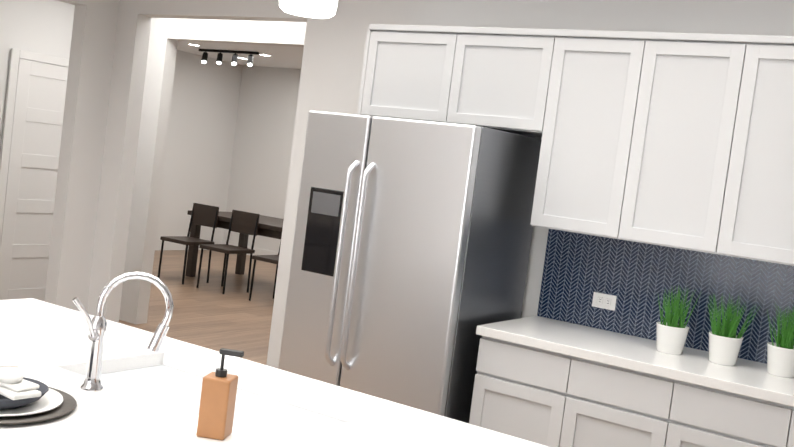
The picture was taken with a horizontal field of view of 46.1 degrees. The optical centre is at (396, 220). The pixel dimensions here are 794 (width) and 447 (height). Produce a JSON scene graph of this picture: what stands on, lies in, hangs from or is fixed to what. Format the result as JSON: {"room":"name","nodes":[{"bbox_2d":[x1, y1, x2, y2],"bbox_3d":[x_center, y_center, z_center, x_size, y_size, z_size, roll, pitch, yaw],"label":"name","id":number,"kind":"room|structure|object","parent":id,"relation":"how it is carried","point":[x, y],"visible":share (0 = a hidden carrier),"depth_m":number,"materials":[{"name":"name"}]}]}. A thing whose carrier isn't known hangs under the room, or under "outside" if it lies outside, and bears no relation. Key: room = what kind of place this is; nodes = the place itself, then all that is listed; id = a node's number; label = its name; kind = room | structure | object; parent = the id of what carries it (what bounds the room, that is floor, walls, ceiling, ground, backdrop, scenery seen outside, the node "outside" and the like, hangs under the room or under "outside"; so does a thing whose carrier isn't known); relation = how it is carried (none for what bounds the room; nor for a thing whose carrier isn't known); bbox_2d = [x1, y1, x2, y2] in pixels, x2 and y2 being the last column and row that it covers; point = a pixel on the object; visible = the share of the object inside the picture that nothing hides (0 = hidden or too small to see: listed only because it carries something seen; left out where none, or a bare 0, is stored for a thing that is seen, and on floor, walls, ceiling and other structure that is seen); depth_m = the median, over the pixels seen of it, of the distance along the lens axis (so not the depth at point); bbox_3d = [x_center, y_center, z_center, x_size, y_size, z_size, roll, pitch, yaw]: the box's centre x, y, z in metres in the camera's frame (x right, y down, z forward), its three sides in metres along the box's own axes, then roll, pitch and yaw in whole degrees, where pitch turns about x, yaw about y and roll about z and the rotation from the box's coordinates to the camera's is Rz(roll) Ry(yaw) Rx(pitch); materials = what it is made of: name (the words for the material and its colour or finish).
{"room":"kitchen","nodes":[
{"label":"kitchen","id":0,"kind":"room"},
{"bbox_2d":[0,0,74,154],"bbox_3d":[-3.310,-0.634,7.062,0.120,2.750,2.400,9,4,32],"label":"wall","id":1,"kind":"structure","parent":0,"point":[45,27],"depth_m":7.38,"materials":[{"name":"white paint"}]},
{"bbox_2d":[0,48,68,300],"bbox_3d":[-2.884,-0.289,7.673,0.030,2.100,0.880,9,4,32],"label":"door","id":2,"kind":"structure","parent":1,"relation":"attached to","point":[32,126],"depth_m":7.52,"materials":[{"name":"white paint"}]},
{"bbox_2d":[44,0,119,311],"bbox_3d":[-2.334,-0.445,5.918,0.120,2.750,1.080,9,4,32],"label":"wall","id":3,"kind":"structure","parent":0,"point":[90,69],"depth_m":6.20,"materials":[{"name":"white paint"}]},
{"bbox_2d":[119,250,276,364],"bbox_3d":[-1.902,1.056,5.364,12.500,0.050,15.500,9,4,32],"label":"floor","id":4,"kind":"structure","parent":0,"point":[210,315],"depth_m":9.09,"materials":[{"name":"brown wood"}]},
{"bbox_2d":[157,203,218,283],"bbox_3d":[-2.324,0.245,10.407,0.420,0.862,0.455,9,4,32],"label":"dining chair","id":5,"kind":"object","parent":4,"relation":"on","point":[204,215],"visible":0.92,"depth_m":10.46,"materials":[{"name":"brown wood"}]},
{"bbox_2d":[196,210,259,293],"bbox_3d":[-1.823,0.326,10.088,0.420,0.862,0.455,9,4,32],"label":"dining chair","id":6,"kind":"object","parent":4,"relation":"on","point":[243,222],"visible":1,"depth_m":10.15,"materials":[{"name":"brown wood"}]},
{"bbox_2d":[185,210,283,276],"bbox_3d":[-1.436,0.389,10.709,1.800,0.760,1.000,9,4,32],"label":"dining table","id":7,"kind":"object","parent":4,"relation":"on","point":[270,227],"visible":0.21,"depth_m":10.76,"materials":[{"name":"brown wood"}]},
{"bbox_2d":[249,242,280,300],"bbox_3d":[-1.196,0.428,9.688,0.420,0.862,0.455,9,4,32],"label":"dining chair","id":8,"kind":"object","parent":4,"relation":"on","point":[273,259],"visible":0.31,"depth_m":9.62,"materials":[{"name":"brown wood"}]},
{"bbox_2d":[0,298,548,446],"bbox_3d":[-0.670,0.900,2.311,2.490,0.920,1.160,9,4,32],"label":"kitchen island","id":9,"kind":"object","parent":4,"relation":"on","point":[145,397],"visible":0.98,"depth_m":2.47,"materials":[{"name":"white stone"}]},
{"bbox_2d":[0,366,76,423],"bbox_3d":[-0.897,0.372,2.110,0.340,0.094,0.340,5,4,-35],"label":"place setting","id":10,"kind":"object","parent":9,"relation":"on","point":[25,400],"visible":0.98,"depth_m":2.07,"materials":[{"name":"white ceramic"}]},
{"bbox_2d":[72,271,173,390],"bbox_3d":[-0.691,0.278,2.338,0.249,0.304,0.094,6,4,-20],"label":"faucet","id":11,"kind":"object","parent":9,"relation":"on","point":[97,325],"visible":1,"depth_m":2.33,"materials":[{"name":"silver metal"}]},
{"bbox_2d":[196,348,243,439],"bbox_3d":[-0.392,0.385,2.088,0.077,0.197,0.064,8,3,7],"label":"soap dispenser","id":12,"kind":"object","parent":9,"relation":"on","point":[217,403],"visible":1,"depth_m":2.06,"materials":[{"name":"brown wood"}]},
{"bbox_2d":[278,110,541,422],"bbox_3d":[0.022,0.422,4.530,0.910,1.780,0.787,9,4,32],"label":"refrigerator","id":13,"kind":"object","parent":4,"relation":"on","point":[410,256],"visible":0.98,"depth_m":4.21,"materials":[{"name":"silver metal"}]},
{"bbox_2d":[469,336,584,446],"bbox_3d":[0.676,0.974,4.255,0.487,0.880,0.607,9,4,32],"label":"base cabinet","id":14,"kind":"object","parent":4,"relation":"on","point":[547,382],"depth_m":3.98,"materials":[{"name":"white paint"}]},
{"bbox_2d":[476,316,793,407],"bbox_3d":[1.240,0.602,3.890,1.736,0.040,0.632,9,4,32],"label":"countertop","id":15,"kind":"structure","parent":14,"relation":"on","point":[752,379],"depth_m":3.85,"materials":[{"name":"white stone"}]},
{"bbox_2d":[656,286,700,354],"bbox_3d":[1.192,0.423,3.995,0.170,0.290,0.207,9,4,32],"label":"pot","id":16,"kind":"object","parent":15,"relation":"on","point":[672,333],"visible":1,"depth_m":3.96,"materials":[{"name":"white ceramic"}]},
{"bbox_2d":[708,293,759,365],"bbox_3d":[1.385,0.454,3.882,0.208,0.290,0.190,9,4,32],"label":"pot","id":17,"kind":"object","parent":15,"relation":"on","point":[725,342],"visible":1,"depth_m":3.86,"materials":[{"name":"white ceramic"}]},
{"bbox_2d":[767,306,793,377],"bbox_3d":[1.581,0.485,3.784,0.171,0.288,0.218,9,4,32],"label":"pot","id":18,"kind":"object","parent":15,"relation":"on","point":[780,357],"visible":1,"depth_m":3.75,"materials":[{"name":"white ceramic"}]},
{"bbox_2d":[573,360,692,446],"bbox_3d":[1.012,1.029,4.041,0.544,0.880,0.607,9,4,32],"label":"base cabinet","id":19,"kind":"object","parent":4,"relation":"on","point":[620,407],"depth_m":3.74,"materials":[{"name":"white paint"}]},
{"bbox_2d":[681,384,793,446],"bbox_3d":[1.373,1.088,3.810,0.549,0.880,0.607,9,4,32],"label":"base cabinet","id":20,"kind":"object","parent":4,"relation":"on","point":[716,419],"depth_m":3.52,"materials":[{"name":"white paint"}]},
{"bbox_2d":[155,50,242,249],"bbox_3d":[-3.800,-0.978,11.835,0.120,2.750,4.880,9,4,32],"label":"wall","id":21,"kind":"structure","parent":0,"point":[201,132],"depth_m":13.22,"materials":[{"name":"white paint"}]},
{"bbox_2d":[119,18,306,323],"bbox_3d":[-1.520,-0.431,7.414,2.550,2.750,0.120,9,4,32],"label":"door frame","id":22,"kind":"structure","parent":0,"point":[151,148],"depth_m":7.67,"materials":[{"name":"white paint"}]},
{"bbox_2d":[177,41,303,68],"bbox_3d":[-1.555,-1.718,5.200,12.500,0.050,15.500,9,4,32],"label":"ceiling","id":23,"kind":"structure","parent":0,"point":[287,57],"depth_m":11.88,"materials":[{"name":"white paint"}]},
{"bbox_2d":[199,49,258,66],"bbox_3d":[-2.173,-2.066,11.837,1.000,0.192,0.130,9,4,32],"label":"track light","id":24,"kind":"object","parent":23,"relation":"attached to","point":[220,57],"visible":1,"depth_m":11.82,"materials":[{"name":"black metal"}]},
{"bbox_2d":[223,65,300,251],"bbox_3d":[0.763,-0.410,11.888,7.600,2.750,0.120,9,4,32],"label":"wall","id":25,"kind":"structure","parent":0,"point":[264,132],"depth_m":13.54,"materials":[{"name":"white paint"}]},
{"bbox_2d":[222,241,277,255],"bbox_3d":[0.564,0.886,11.907,7.600,0.130,0.016,9,4,32],"label":"baseboard","id":26,"kind":"structure","parent":25,"relation":"attached to","point":[258,251],"depth_m":13.53,"materials":[{"name":"white paint"}]},
{"bbox_2d":[279,0,337,18],"bbox_3d":[-0.111,-0.842,1.719,0.124,0.920,0.124,9,4,32],"label":"pendant light","id":27,"kind":"object","parent":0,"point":[322,9],"visible":1,"depth_m":1.71,"materials":[{"name":"white glass"}]},
{"bbox_2d":[87,0,793,368],"bbox_3d":[0.722,0.011,4.679,6.670,2.750,0.120,9,4,32],"label":"wall","id":28,"kind":"structure","parent":0,"point":[332,63],"depth_m":5.34,"materials":[{"name":"white paint"}]},
{"bbox_2d":[357,24,468,123],"bbox_3d":[0.153,-0.733,4.787,0.582,0.470,0.327,9,4,32],"label":"upper cabinet","id":29,"kind":"object","parent":28,"relation":"attached to","point":[413,72],"depth_m":4.65,"materials":[{"name":"white paint"}]},
{"bbox_2d":[457,27,552,135],"bbox_3d":[0.544,-0.669,4.537,0.562,0.470,0.327,9,4,32],"label":"upper cabinet","id":30,"kind":"object","parent":28,"relation":"attached to","point":[503,78],"depth_m":4.38,"materials":[{"name":"white paint"}]},
{"bbox_2d":[530,29,660,240],"bbox_3d":[0.951,-0.386,4.273,0.477,0.900,0.327,9,4,32],"label":"upper cabinet","id":31,"kind":"object","parent":28,"relation":"attached to","point":[597,98],"depth_m":4.14,"materials":[{"name":"white paint"}]},
{"bbox_2d":[537,229,793,363],"bbox_3d":[1.441,0.365,4.136,1.726,0.450,0.009,9,4,32],"label":"backsplash","id":32,"kind":"structure","parent":28,"relation":"attached to","point":[635,278],"depth_m":4.29,"materials":[{"name":"tile"}]},
{"bbox_2d":[592,292,616,310],"bbox_3d":[0.979,0.382,4.416,0.114,0.070,0.010,9,4,32],"label":"outlet","id":33,"kind":"object","parent":32,"relation":"attached to","point":[604,301],"visible":1,"depth_m":4.41,"materials":[{"name":"white plastic"}]},
{"bbox_2d":[633,32,764,256],"bbox_3d":[1.278,-0.332,4.064,0.534,0.900,0.327,9,4,32],"label":"upper cabinet","id":34,"kind":"object","parent":28,"relation":"attached to","point":[678,140],"depth_m":3.89,"materials":[{"name":"white paint"}]},
{"bbox_2d":[733,35,793,265],"bbox_3d":[1.631,-0.275,3.839,0.539,0.900,0.327,9,4,32],"label":"upper cabinet","id":35,"kind":"object","parent":28,"relation":"attached to","point":[765,225],"depth_m":3.74,"materials":[{"name":"white paint"}]}
]}

